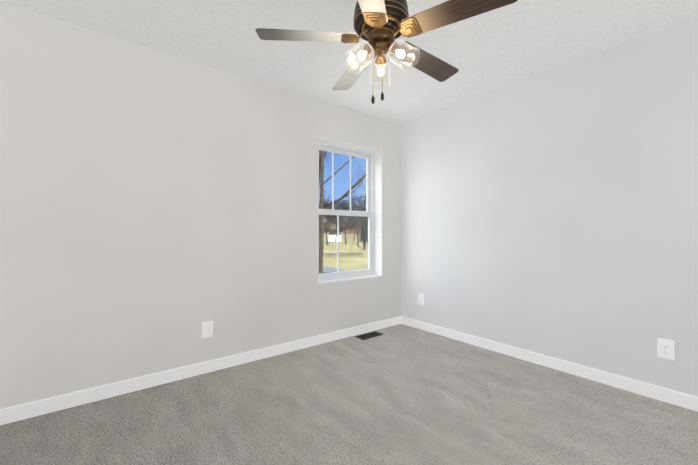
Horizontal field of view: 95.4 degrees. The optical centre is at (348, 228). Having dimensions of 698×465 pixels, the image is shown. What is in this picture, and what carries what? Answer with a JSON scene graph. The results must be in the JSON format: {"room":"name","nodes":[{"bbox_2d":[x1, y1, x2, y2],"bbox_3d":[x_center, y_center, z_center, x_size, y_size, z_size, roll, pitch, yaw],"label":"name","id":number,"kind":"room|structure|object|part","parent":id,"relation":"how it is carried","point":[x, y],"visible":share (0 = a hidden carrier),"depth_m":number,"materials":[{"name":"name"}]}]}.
{"room":"empty bedroom","nodes":[
{"label":"empty bedroom","id":0,"kind":"room"},
{"bbox_2d":[0,2,400,408],"bbox_3d":[-0.775,-0.078,2.930,3.835,2.440,0.200,1,-1,-38],"label":"wall","id":1,"kind":"structure","parent":0,"point":[157,208],"depth_m":2.29,"materials":[{"name":"grey paint"}]},
{"bbox_2d":[0,316,401,424],"bbox_3d":[-0.710,1.097,2.827,3.435,0.088,0.013,1,-1,-38],"label":"baseboard","id":2,"kind":"structure","parent":1,"relation":"attached to","point":[36,408],"depth_m":2.32,"materials":[{"name":"white wood"}]},
{"bbox_2d":[202,321,212,337],"bbox_3d":[-1.119,0.797,2.512,0.078,0.124,0.010,1,-1,-38],"label":"outlet","id":3,"kind":"object","parent":1,"relation":"attached to","point":[207,329],"visible":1,"depth_m":2.51,"materials":[{"name":"white plastic"}]},
{"bbox_2d":[318,136,381,283],"bbox_3d":[-0.020,-0.187,3.523,0.880,1.478,0.195,1,-1,-38],"label":"double-hung window","id":4,"kind":"structure","parent":1,"relation":"in","point":[373,179],"depth_m":3.72,"materials":[{"name":"white plastic"}]},
{"bbox_3d":[-0.057,-0.182,3.570,0.728,1.326,0.031,1,-1,-38],"label":"glass","id":5,"kind":"part","parent":4,"relation":"part of","materials":[{"name":"clear glass"}]},
{"bbox_3d":[-0.065,-0.521,3.586,0.800,0.730,0.029,1,-1,-38],"label":"sash","id":6,"kind":"part","parent":4,"relation":"part of","materials":[{"name":"clear glass"}]},
{"bbox_3d":[-0.048,0.163,3.553,0.800,0.721,0.028,1,-1,-38],"label":"sash","id":7,"kind":"part","parent":4,"relation":"part of","materials":[{"name":"clear glass"}]},
{"bbox_2d":[0,324,697,464],"bbox_3d":[0.244,1.170,1.611,3.835,0.100,3.500,1,-1,-38],"label":"floor","id":8,"kind":"structure","parent":0,"point":[400,394],"depth_m":1.88,"materials":[{"name":"carpet"}]},
{"bbox_2d":[355,331,382,339],"bbox_3d":[0.221,1.148,3.416,0.290,0.006,0.130,1,-1,-38],"label":"air vent register","id":9,"kind":"object","parent":8,"relation":"on","point":[369,335],"visible":1,"depth_m":3.41,"materials":[{"name":"brown metal"}]},
{"bbox_2d":[0,0,697,124],"bbox_3d":[0.244,-1.370,1.655,3.835,0.100,3.500,1,-1,-38],"label":"ceiling","id":10,"kind":"structure","parent":0,"point":[517,41],"depth_m":2.19,"materials":[{"name":"paint"}]},
{"bbox_2d":[255,0,516,103],"bbox_3d":[0.193,-0.968,1.633,1.147,0.704,1.197,1,-1,-38],"label":"ceiling fan","id":11,"kind":"object","parent":10,"relation":"hanging from","point":[380,26],"visible":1,"depth_m":1.55,"materials":[{"name":"brown wood"}]},
{"bbox_3d":[-0.209,-0.962,1.584,0.487,0.006,0.132,0,11,-3],"label":"blade","id":12,"kind":"part","parent":11,"relation":"part of","materials":[{"name":"brown wood"}]},
{"bbox_3d":[0.028,-0.956,1.951,0.132,0.006,0.487,-12,4,-21],"label":"blade","id":13,"kind":"part","parent":11,"relation":"part of","materials":[{"name":"brown wood"}]},
{"bbox_3d":[0.066,-0.968,1.245,0.132,0.006,0.487,12,2,15],"label":"blade","id":14,"kind":"part","parent":11,"relation":"part of","materials":[{"name":"brown wood"}]},
{"label":"blade","id":15,"kind":"part","parent":11,"relation":"part of","materials":[{"name":"brown wood"}]},
{"bbox_3d":[0.474,-0.965,1.403,0.487,0.006,0.132,-1,-13,33],"label":"blade","id":16,"kind":"part","parent":11,"relation":"part of","materials":[{"name":"brown wood"}]},
{"bbox_2d":[400,18,697,396],"bbox_3d":[1.735,-0.082,2.677,0.200,2.440,3.300,1,-1,-38],"label":"wall","id":17,"kind":"structure","parent":0,"point":[553,213],"depth_m":2.49,"materials":[{"name":"grey paint"}]},
{"bbox_2d":[418,293,423,304],"bbox_3d":[0.824,0.811,3.651,0.010,0.124,0.078,1,-1,-38],"label":"electrical outlet","id":18,"kind":"object","parent":17,"relation":"attached to","point":[420,299],"visible":1,"depth_m":3.64,"materials":[{"name":"white plastic"}]},
{"bbox_2d":[401,317,697,411],"bbox_3d":[1.593,1.094,2.664,0.013,0.088,3.087,1,-1,-38],"label":"baseboard","id":19,"kind":"structure","parent":17,"relation":"attached to","point":[683,400],"depth_m":2.46,"materials":[{"name":"white wood"}]},
{"bbox_2d":[657,338,673,359],"bbox_3d":[2.065,0.786,2.072,0.010,0.124,0.078,1,-1,-38],"label":"electrical outlet","id":20,"kind":"object","parent":17,"relation":"attached to","point":[665,349],"visible":1,"depth_m":2.07,"materials":[{"name":"white plastic"}]},
{"label":"outside","id":21,"kind":"structure","parent":0,"visible":0},
{"bbox_2d":[319,150,367,273],"bbox_3d":[-102.378,-3.864,162.001,560.000,18.739,464.223,1,-1,-38],"label":"view","id":22,"kind":"structure","parent":21,"point":[346,245],"depth_m":46.76,"materials":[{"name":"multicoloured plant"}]}
]}

